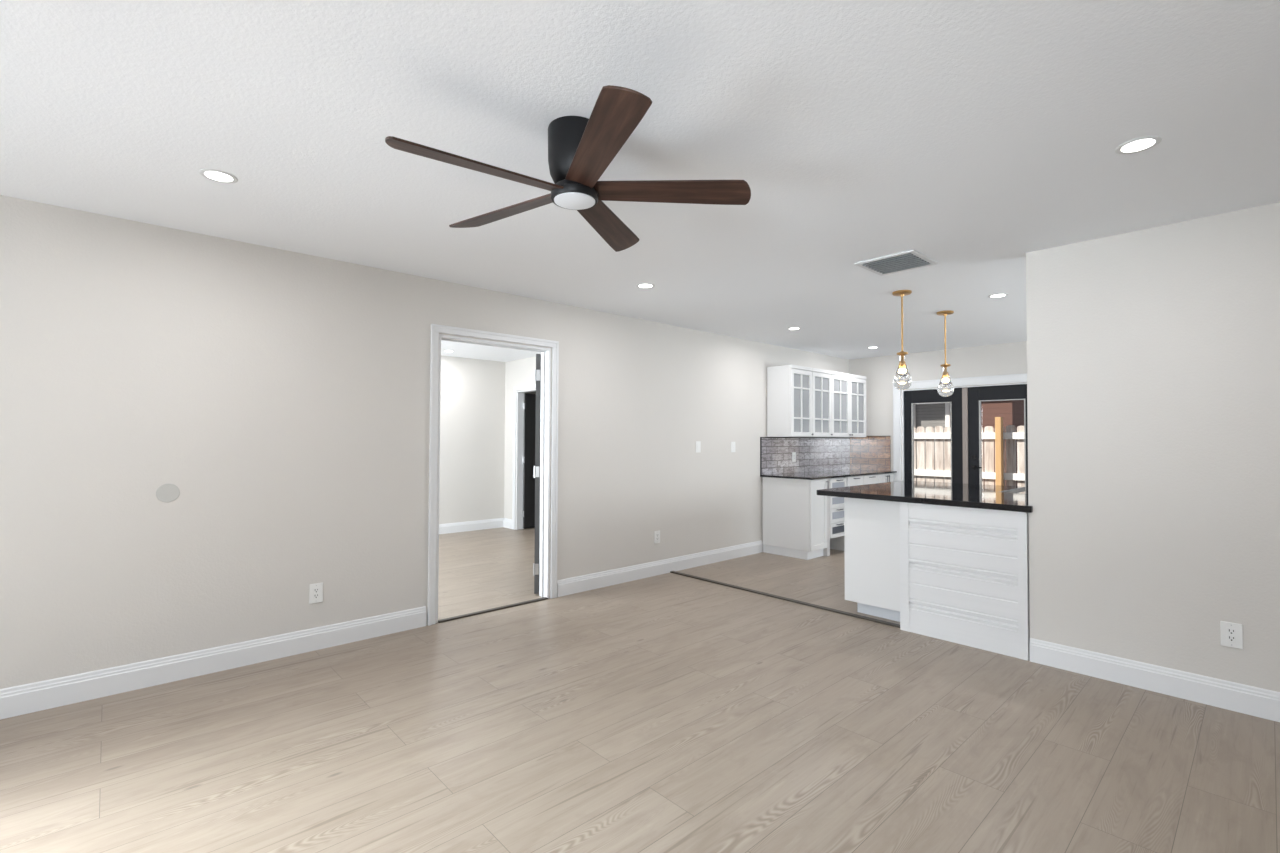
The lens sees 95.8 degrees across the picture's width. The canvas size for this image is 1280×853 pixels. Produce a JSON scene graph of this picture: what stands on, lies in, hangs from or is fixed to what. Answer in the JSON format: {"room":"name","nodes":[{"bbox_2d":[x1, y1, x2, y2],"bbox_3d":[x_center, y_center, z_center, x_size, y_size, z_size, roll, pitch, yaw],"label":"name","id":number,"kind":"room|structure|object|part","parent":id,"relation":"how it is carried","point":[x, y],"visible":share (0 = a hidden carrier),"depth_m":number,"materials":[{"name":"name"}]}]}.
{"room":"empty living room","nodes":[
{"label":"empty living room","id":0,"kind":"room"},
{"bbox_2d":[0,195,849,688],"bbox_3d":[-0.649,0.192,4.927,9.918,2.440,0.124,1,-2,-43],"label":"wall","id":1,"kind":"structure","parent":0,"point":[284,395],"depth_m":3.39,"materials":[{"name":"paint"}]},
{"bbox_2d":[156,484,179,501],"bbox_3d":[-2.533,0.357,3.104,0.100,0.100,0.004,1,-2,-43],"label":"cover plate","id":2,"kind":"object","parent":1,"relation":"attached to","point":[166,492],"visible":1,"depth_m":3.10,"materials":[{"name":"grey plastic"}]},
{"bbox_2d":[309,583,322,603],"bbox_3d":[-2.003,1.031,3.577,0.076,0.120,0.008,1,-2,-43],"label":"wall outlet","id":3,"kind":"object","parent":1,"relation":"attached to","point":[315,590],"visible":1,"depth_m":3.57,"materials":[{"name":"white plastic"}]},
{"bbox_2d":[313,587,318,598],"bbox_3d":[-2.001,1.031,3.575,0.033,0.068,0.002,1,-2,-43],"label":"receptacle","id":4,"kind":"object","parent":3,"relation":"attached to","point":[315,589],"depth_m":3.57,"materials":[{"name":"white plastic"}]},
{"bbox_2d":[0,540,762,718],"bbox_3d":[-1.420,1.324,4.102,7.705,0.135,0.016,1,-2,-43],"label":"baseboard","id":5,"kind":"structure","parent":1,"relation":"attached to","point":[57,692],"depth_m":3.33,"materials":[{"name":"white wood"}]},
{"bbox_2d":[427,324,558,625],"bbox_3d":[-1.124,0.343,4.471,1.077,2.115,0.148,1,-2,-43],"label":"trim","id":6,"kind":"structure","parent":1,"relation":"attached to","point":[435,343],"depth_m":4.67,"materials":[{"name":"white wood"}]},
{"bbox_2d":[533,354,540,593],"bbox_3d":[-0.903,0.400,5.226,0.048,2.005,0.814,0,-1,-6],"label":"door","id":7,"kind":"structure","parent":1,"relation":"in","point":[538,356],"depth_m":4.84,"materials":[{"name":"black"}]},
{"bbox_2d":[654,530,659,543],"bbox_3d":[0.167,1.065,5.571,0.076,0.120,0.008,1,-2,-43],"label":"wall outlet","id":8,"kind":"object","parent":1,"relation":"attached to","point":[656,533],"visible":1,"depth_m":5.56,"materials":[{"name":"white plastic"}]},
{"bbox_2d":[696,441,700,452],"bbox_3d":[0.604,0.212,5.987,0.072,0.116,0.010,1,-2,-43],"label":"light switch","id":9,"kind":"object","parent":1,"relation":"attached to","point":[698,443],"visible":1,"depth_m":5.98,"materials":[{"name":"white plastic"}]},
{"bbox_2d":[731,442,734,451],"bbox_3d":[1.030,0.226,6.378,0.072,0.116,0.010,1,-2,-43],"label":"light switch","id":10,"kind":"object","parent":1,"relation":"attached to","point":[732,443],"visible":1,"depth_m":6.37,"materials":[{"name":"white plastic"}]},
{"bbox_2d":[767,365,813,436],"bbox_3d":[1.781,-0.289,6.828,0.452,0.820,0.351,1,-2,-43],"label":"upper cabinet","id":11,"kind":"object","parent":1,"relation":"attached to","point":[789,387],"visible":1,"depth_m":6.70,"materials":[{"name":"white wood"}]},
{"bbox_3d":[1.776,-0.679,6.844,0.452,0.040,0.330,1,-2,-43],"label":"crown","id":12,"kind":"part","parent":11,"relation":"part of","materials":[{"name":"white wood"}]},
{"bbox_3d":[1.878,-0.270,6.723,0.447,0.771,0.019,1,-2,-43],"label":"door","id":13,"kind":"part","parent":11,"relation":"part of","materials":[{"name":"white wood"}]},
{"bbox_3d":[1.873,-0.270,6.728,0.347,0.671,0.002,1,-2,-43],"label":"pane","id":14,"kind":"part","parent":11,"relation":"part of","materials":[{"name":"clear glass"}]},
{"bbox_2d":[760,437,849,474],"bbox_3d":[2.176,0.359,7.427,2.106,0.438,0.012,1,-2,-43],"label":"backsplash","id":15,"kind":"structure","parent":1,"relation":"attached to","point":[812,453],"depth_m":7.32,"materials":[{"name":"tile"}]},
{"bbox_2d":[792,452,795,461],"bbox_3d":[1.911,0.379,7.171,0.076,0.120,0.008,1,-2,-43],"label":"wall outlet","id":16,"kind":"object","parent":15,"relation":"attached to","point":[793,453],"visible":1,"depth_m":7.17,"materials":[{"name":"white plastic"}]},
{"bbox_2d":[811,368,832,436],"bbox_3d":[2.112,-0.281,7.132,0.442,0.820,0.351,1,-2,-43],"label":"upper cabinet","id":17,"kind":"object","parent":1,"relation":"attached to","point":[821,379],"visible":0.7,"depth_m":7.03,"materials":[{"name":"white wood"}]},
{"bbox_3d":[2.204,-0.263,7.032,0.337,0.671,0.002,1,-2,-43],"label":"pane","id":18,"kind":"part","parent":17,"relation":"part of","materials":[{"name":"clear glass"}]},
{"bbox_3d":[2.106,-0.671,7.148,0.442,0.040,0.330,1,-2,-43],"label":"crown","id":19,"kind":"part","parent":17,"relation":"part of","materials":[{"name":"white wood"}]},
{"bbox_2d":[831,371,865,436],"bbox_3d":[2.612,-0.270,7.591,0.912,0.820,0.351,1,-2,-43],"label":"upper cabinet","id":20,"kind":"object","parent":1,"relation":"attached to","point":[848,390],"visible":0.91,"depth_m":7.46,"materials":[{"name":"white wood"}]},
{"bbox_3d":[2.536,-0.255,7.337,0.351,0.671,0.002,1,-2,-43],"label":"pane","id":21,"kind":"part","parent":20,"relation":"part of","materials":[{"name":"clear glass"}]},
{"bbox_3d":[2.540,-0.255,7.332,0.451,0.771,0.019,1,-2,-43],"label":"door","id":22,"kind":"part","parent":20,"relation":"part of","materials":[{"name":"white wood"}]},
{"bbox_3d":[2.606,-0.660,7.607,0.912,0.040,0.330,1,-2,-43],"label":"crown","id":23,"kind":"part","parent":20,"relation":"part of","materials":[{"name":"white wood"}]},
{"bbox_3d":[2.875,-0.247,7.640,0.451,0.771,0.019,1,-2,-43],"label":"door","id":24,"kind":"part","parent":20,"relation":"part of","materials":[{"name":"white wood"}]},
{"bbox_3d":[2.871,-0.247,7.645,0.351,0.671,0.002,1,-2,-43],"label":"pane","id":25,"kind":"part","parent":20,"relation":"part of","materials":[{"name":"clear glass"}]},
{"bbox_2d":[439,355,535,523],"bbox_3d":[-1.748,0.220,6.478,6.200,2.440,3.648,1,-2,-43],"label":"wall","id":26,"kind":"structure","parent":0,"point":[472,405],"depth_m":8.21,"materials":[{"name":"paint"}]},
{"bbox_2d":[439,518,511,533],"bbox_3d":[-2.366,1.357,5.808,4.221,0.135,3.528,1,-2,-43],"label":"baseboard","id":27,"kind":"structure","parent":26,"relation":"attached to","point":[499,522],"depth_m":8.20,"materials":[{"name":"white wood"}]},
{"bbox_2d":[504,356,535,529],"bbox_3d":[-0.764,0.241,7.301,0.120,2.440,3.528,1,-2,-43],"label":"wall","id":28,"kind":"structure","parent":0,"point":[521,372],"depth_m":8.43,"materials":[{"name":"paint"}]},
{"bbox_2d":[512,384,535,529],"bbox_3d":[-1.455,0.448,8.030,0.144,2.052,0.966,1,-2,-43],"label":"trim","id":29,"kind":"structure","parent":28,"relation":"attached to","point":[518,396],"depth_m":8.32,"materials":[{"name":"white wood"}]},
{"bbox_2d":[522,394,535,527],"bbox_3d":[-1.379,0.501,8.555,0.754,1.940,0.046,1,-1,-35],"label":"door","id":30,"kind":"structure","parent":28,"relation":"in","point":[529,405],"depth_m":8.37,"materials":[{"name":"black wood"}]},
{"bbox_2d":[0,0,1279,361],"bbox_3d":[0.527,-1.113,3.533,10.118,0.120,11.258,1,-2,-43],"label":"ceiling","id":31,"kind":"structure","parent":0,"point":[973,137],"depth_m":2.13,"materials":[{"name":"white paint"}]},
{"bbox_2d":[199,169,237,182],"bbox_3d":[-1.823,-1.082,2.503,0.136,0.003,0.136,1,-2,-43],"label":"recessed light","id":32,"kind":"object","parent":31,"relation":"in","point":[212,174],"visible":1,"depth_m":2.50,"materials":[{"name":"white plastic"}]},
{"bbox_2d":[385,85,750,251],"bbox_3d":[-0.276,-0.951,2.094,1.214,0.270,1.249,1,-2,-43],"label":"ceiling fan","id":33,"kind":"object","parent":31,"relation":"hanging from","point":[580,149],"visible":1,"depth_m":2.04,"materials":[{"name":"brown wood"}]},
{"bbox_3d":[-0.529,-0.857,1.910,0.592,0.008,0.132,1,13,-35],"label":"blade","id":34,"kind":"part","parent":33,"relation":"part of","materials":[{"name":"brown wood"}]},
{"bbox_3d":[-0.531,-0.860,2.319,0.592,0.008,0.132,-1,13,35],"label":"blade","id":35,"kind":"part","parent":33,"relation":"part of","materials":[{"name":"brown wood"}]},
{"bbox_3d":[-0.136,-0.856,2.457,0.132,0.008,0.592,-15,-6,16],"label":"blade","id":36,"kind":"part","parent":33,"relation":"part of","materials":[{"name":"brown wood"}]},
{"bbox_3d":[-0.121,-0.870,1.780,0.132,0.008,0.592,16,-6,-18],"label":"blade","id":37,"kind":"part","parent":33,"relation":"part of","materials":[{"name":"brown wood"}]},
{"bbox_3d":[0.117,-0.862,2.124,0.592,0.008,0.132,0,-16,-1],"label":"blade","id":38,"kind":"part","parent":33,"relation":"part of","materials":[{"name":"brown wood"}]},
{"bbox_2d":[636,283,654,287],"bbox_3d":[0.041,-1.038,4.268,0.136,0.003,0.136,1,-2,-43],"label":"recessed light","id":39,"kind":"object","parent":31,"relation":"in","point":[642,285],"visible":1,"depth_m":4.26,"materials":[{"name":"white plastic"}]},
{"bbox_2d":[787,327,800,329],"bbox_3d":[1.571,-0.998,5.899,0.136,0.003,0.136,1,-2,-43],"label":"recessed light","id":40,"kind":"object","parent":31,"relation":"in","point":[791,328],"visible":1,"depth_m":5.89,"materials":[{"name":"white plastic"}]},
{"bbox_2d":[854,249,937,275],"bbox_3d":[1.635,-1.037,3.689,0.380,0.018,0.372,1,-2,-43],"label":"ceiling vent","id":41,"kind":"object","parent":31,"relation":"in","point":[910,259],"visible":1,"depth_m":3.67,"materials":[{"name":"white metal"}]},
{"bbox_2d":[892,290,911,389],"bbox_3d":[2.002,-0.653,4.416,0.136,0.750,0.136,1,-2,-43],"label":"pendant light","id":42,"kind":"object","parent":31,"relation":"hanging from","point":[902,380],"visible":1,"depth_m":4.39,"materials":[{"name":"gold metal"}]},
{"bbox_3d":[2.003,-0.784,4.419,0.013,0.425,0.013,1,-2,-43],"label":"rod","id":43,"kind":"part","parent":42,"relation":"part of","materials":[{"name":"gold metal"}]},
{"bbox_2d":[936,310,953,396],"bbox_3d":[2.697,-0.636,5.106,0.136,0.750,0.136,1,-2,-43],"label":"pendant light","id":44,"kind":"object","parent":31,"relation":"hanging from","point":[945,387],"visible":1,"depth_m":5.08,"materials":[{"name":"clear glass"}]},
{"bbox_3d":[2.697,-0.766,5.109,0.013,0.425,0.013,1,-2,-43],"label":"rod","id":45,"kind":"part","parent":44,"relation":"part of","materials":[{"name":"gold metal"}]},
{"bbox_2d":[988,293,1007,297],"bbox_3d":[2.798,-1.022,4.519,0.136,0.003,0.136,1,-2,-43],"label":"recessed light","id":46,"kind":"object","parent":31,"relation":"in","point":[999,294],"visible":1,"depth_m":4.51,"materials":[{"name":"white plastic"}]},
{"bbox_2d":[1115,136,1161,153],"bbox_3d":[1.904,-1.074,2.211,0.136,0.003,0.136,1,-2,-43],"label":"recessed light","id":47,"kind":"object","parent":31,"relation":"in","point":[1140,144],"visible":1,"depth_m":2.21,"materials":[{"name":"white plastic"}]},
{"bbox_2d":[0,527,1279,852],"bbox_3d":[0.517,1.446,3.478,10.118,0.120,11.258,1,-2,-43],"label":"floor","id":48,"kind":"structure","parent":0,"point":[668,712],"depth_m":2.47,"materials":[{"name":"brown wood"}]},
{"bbox_2d":[438,597,547,622],"bbox_3d":[-1.098,1.393,4.416,0.916,0.012,0.040,1,-2,-43],"label":"trim","id":49,"kind":"structure","parent":48,"relation":"on","point":[543,598],"depth_m":4.38,"materials":[{"name":"brown metal"}]},
{"bbox_2d":[670,571,899,627],"bbox_3d":[1.070,1.411,4.852,0.046,0.012,2.248,1,-2,-43],"label":"trim","id":50,"kind":"structure","parent":48,"relation":"on","point":[674,572],"depth_m":4.65,"materials":[{"name":"brown metal"}]},
{"bbox_2d":[762,477,828,559],"bbox_3d":[1.770,1.019,6.581,0.345,0.874,0.659,1,-2,-43],"label":"base cabinet","id":51,"kind":"object","parent":48,"relation":"on","point":[794,517],"visible":0.92,"depth_m":6.43,"materials":[{"name":"white wood"}]},
{"bbox_3d":[1.967,0.968,6.369,0.337,0.768,0.019,1,-2,-43],"label":"door","id":52,"kind":"part","parent":51,"relation":"part of","materials":[{"name":"white wood"}]},
{"bbox_2d":[760,469,896,479],"bbox_3d":[2.400,0.586,7.182,2.122,0.021,0.670,1,-2,-43],"label":"countertop","id":53,"kind":"structure","parent":51,"relation":"on","point":[812,475],"depth_m":6.93,"materials":[{"name":"black stone"}]},
{"bbox_2d":[823,477,846,555],"bbox_3d":[2.065,1.026,6.852,0.453,0.874,0.659,1,-2,-43],"label":"base cabinet","id":54,"kind":"object","parent":48,"relation":"on","point":[835,505],"visible":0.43,"depth_m":6.62,"materials":[{"name":"white wood"}]},
{"bbox_3d":[1.908,1.023,6.733,0.061,0.874,0.623,1,-2,-43],"label":"panel","id":55,"kind":"part","parent":54,"relation":"part of","materials":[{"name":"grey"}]},
{"bbox_3d":[2.143,0.852,6.806,0.370,0.164,0.420,1,-2,-43],"label":"drawer","id":56,"kind":"part","parent":54,"relation":"part of","materials":[{"name":"white wood"}]},
{"bbox_3d":[2.143,1.020,6.802,0.370,0.164,0.420,1,-2,-43],"label":"drawer","id":57,"kind":"part","parent":54,"relation":"part of","materials":[{"name":"white wood"}]},
{"bbox_3d":[2.142,1.188,6.799,0.370,0.164,0.420,1,-2,-43],"label":"drawer","id":58,"kind":"part","parent":54,"relation":"part of","materials":[{"name":"white wood"}]},
{"bbox_3d":[2.209,1.030,7.018,0.016,0.874,0.609,1,-2,-43],"label":"panel","id":59,"kind":"part","parent":54,"relation":"part of","materials":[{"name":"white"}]},
{"bbox_3d":[2.278,0.682,6.663,0.286,0.080,0.005,1,-2,-43],"label":"glass","id":60,"kind":"part","parent":54,"relation":"part of","materials":[{"name":"grey glass"}]},
{"bbox_3d":[2.278,0.850,6.660,0.286,0.080,0.005,1,-2,-43],"label":"glass","id":61,"kind":"part","parent":54,"relation":"part of","materials":[{"name":"grey glass"}]},
{"bbox_3d":[2.277,1.018,6.656,0.286,0.080,0.005,1,-2,-43],"label":"glass","id":62,"kind":"part","parent":54,"relation":"part of","materials":[{"name":"grey glass"}]},
{"bbox_3d":[2.276,1.185,6.652,0.286,0.080,0.005,1,-2,-43],"label":"glass","id":63,"kind":"part","parent":54,"relation":"part of","materials":[{"name":"grey glass"}]},
{"bbox_3d":[2.144,0.684,6.809,0.370,0.164,0.420,1,-2,-43],"label":"drawer","id":64,"kind":"part","parent":54,"relation":"part of","materials":[{"name":"white wood"}]},
{"bbox_2d":[846,476,862,486],"bbox_3d":[2.380,1.033,7.141,0.398,0.874,0.659,1,-2,-43],"label":"base cabinet","id":65,"kind":"object","parent":48,"relation":"on","point":[853,480],"visible":0.11,"depth_m":6.91,"materials":[{"name":"white wood"}]},
{"bbox_2d":[863,474,877,484],"bbox_3d":[2.674,1.040,7.412,0.398,0.874,0.659,1,-2,-43],"label":"base cabinet","id":66,"kind":"object","parent":48,"relation":"on","point":[867,479],"visible":0.16,"depth_m":7.18,"materials":[{"name":"white wood"}]},
{"bbox_2d":[844,497,899,621],"bbox_3d":[1.970,0.972,4.476,0.690,0.880,0.463,1,-2,-43],"label":"base cabinet","id":67,"kind":"object","parent":48,"relation":"on","point":[871,527],"visible":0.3,"depth_m":4.25,"materials":[{"name":"white wood"}]},
{"bbox_2d":[877,473,893,482],"bbox_3d":[2.991,1.047,7.703,0.458,0.874,0.659,1,-2,-43],"label":"base cabinet","id":68,"kind":"object","parent":48,"relation":"on","point":[888,477],"visible":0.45,"depth_m":7.46,"materials":[{"name":"white wood"}]},
{"bbox_3d":[3.103,0.996,7.413,0.224,0.766,0.019,1,-2,-43],"label":"door","id":69,"kind":"part","parent":68,"relation":"part of","materials":[{"name":"white wood"}]},
{"bbox_3d":[3.271,1.000,7.567,0.224,0.766,0.019,1,-2,-43],"label":"door","id":70,"kind":"part","parent":68,"relation":"part of","materials":[{"name":"white wood"}]},
{"bbox_2d":[900,502,1029,660],"bbox_3d":[2.345,0.964,3.991,0.794,0.880,0.754,1,-2,-43],"label":"peninsula panel","id":71,"kind":"object","parent":48,"relation":"on","point":[964,571],"visible":0.76,"depth_m":3.69,"materials":[{"name":"white wood"}]},
{"bbox_2d":[817,480,1032,512],"bbox_3d":[2.435,0.514,4.493,1.638,0.039,1.419,1,-2,-43],"label":"countertop","id":72,"kind":"structure","parent":71,"relation":"on","point":[993,497],"depth_m":4.20,"materials":[{"name":"black stone"}]},
{"bbox_2d":[849,341,1026,480],"bbox_3d":[4.829,0.239,6.206,0.120,2.440,5.406,1,-2,-43],"label":"wall","id":73,"kind":"structure","parent":0,"point":[1006,358],"depth_m":7.45,"materials":[{"name":"paint"}]},
{"bbox_2d":[850,437,890,470],"bbox_3d":[3.151,0.360,7.930,0.012,0.466,0.569,1,-2,-43],"label":"backsplash","id":74,"kind":"structure","parent":73,"relation":"attached to","point":[866,453],"depth_m":7.92,"materials":[{"name":"tile"}]},
{"bbox_2d":[904,388,962,482],"bbox_3d":[3.731,0.499,7.363,0.050,1.941,0.706,1,-2,-43],"label":"door","id":75,"kind":"structure","parent":73,"relation":"in","point":[911,398],"depth_m":7.33,"materials":[{"name":"black wood"}]},
{"bbox_2d":[893,373,1026,481],"bbox_3d":[3.995,0.440,7.089,0.146,2.070,1.720,1,-2,-43],"label":"trim","id":76,"kind":"structure","parent":73,"relation":"attached to","point":[1012,378],"depth_m":7.50,"materials":[{"name":"white"}]},
{"bbox_2d":[962,387,968,483],"bbox_3d":[3.994,0.497,7.081,0.067,1.947,0.058,1,-2,-43],"label":"trim","id":77,"kind":"structure","parent":73,"relation":"attached to","point":[964,390],"depth_m":7.06,"materials":[{"name":"beige"}]},
{"bbox_2d":[968,384,1027,493],"bbox_3d":[4.230,0.489,6.780,0.104,1.941,0.699,1,-2,-43],"label":"door","id":78,"kind":"structure","parent":73,"relation":"in","point":[976,395],"depth_m":6.96,"materials":[{"name":"black wood"}]},
{"bbox_3d":[4.043,0.434,6.954,0.060,0.177,0.130,1,-2,-43],"label":"handle","id":79,"kind":"part","parent":78,"relation":"part of","materials":[{"name":"black metal"}]},
{"bbox_2d":[1026,202,1279,691],"bbox_3d":[3.786,0.146,1.970,0.130,2.440,4.180,1,-2,-43],"label":"wall","id":80,"kind":"structure","parent":0,"point":[1153,354],"depth_m":3.02,"materials":[{"name":"paint"}]},
{"bbox_2d":[1029,638,1279,721],"bbox_3d":[3.729,1.297,1.896,0.016,0.135,4.178,1,-2,-43],"label":"baseboard","id":81,"kind":"structure","parent":80,"relation":"attached to","point":[1237,697],"depth_m":3.00,"materials":[{"name":"white wood"}]},
{"bbox_2d":[1220,621,1242,648],"bbox_3d":[2.888,1.018,2.823,0.008,0.120,0.076,1,-2,-43],"label":"wall outlet","id":82,"kind":"object","parent":80,"relation":"attached to","point":[1231,633],"visible":1,"depth_m":2.82,"materials":[{"name":"white plastic"}]},
{"bbox_2d":[1227,627,1235,642],"bbox_3d":[2.886,1.018,2.822,0.002,0.068,0.033,1,-2,-43],"label":"receptacle","id":83,"kind":"object","parent":82,"relation":"attached to","point":[1231,631],"depth_m":2.82,"materials":[{"name":"white plastic"}]},
{"label":"outside","id":84,"kind":"structure","parent":0,"visible":0},
{"bbox_3d":[8.267,1.741,13.004,14.172,0.150,20.000,1,-2,-43],"label":"ground","id":85,"kind":"structure","parent":84,"visible":0},
{"bbox_2d":[914,400,1023,485],"bbox_3d":[5.900,-0.093,16.566,6.100,3.650,10.400,1,-2,-43],"label":"house","id":86,"kind":"structure","parent":85,"relation":"on","point":[933,415],"depth_m":11.96,"materials":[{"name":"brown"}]},
{"bbox_2d":[914,425,1024,493],"bbox_3d":[4.951,0.781,9.281,0.060,1.588,6.218,1,-2,-43],"label":"fence","id":87,"kind":"object","parent":85,"relation":"on","point":[942,436],"visible":0.12,"depth_m":8.95,"materials":[{"name":"white wood"}]},
{"bbox_3d":[4.941,0.150,9.295,0.042,0.100,6.200,1,-2,-43],"label":"rail","id":88,"kind":"part","parent":87,"relation":"part of","materials":[{"name":"white wood"}]},
{"bbox_3d":[4.939,0.760,9.282,0.042,0.100,6.200,1,-2,-43],"label":"rail","id":89,"kind":"part","parent":87,"relation":"part of","materials":[{"name":"white wood"}]},
{"bbox_2d":[995,417,1003,485],"bbox_3d":[5.394,0.711,8.676,0.106,1.705,0.080,1,-2,-43],"label":"post","id":90,"kind":"object","parent":85,"relation":"on","point":[999,471],"visible":0.56,"depth_m":8.65,"materials":[{"name":"brown wood"}]}
]}

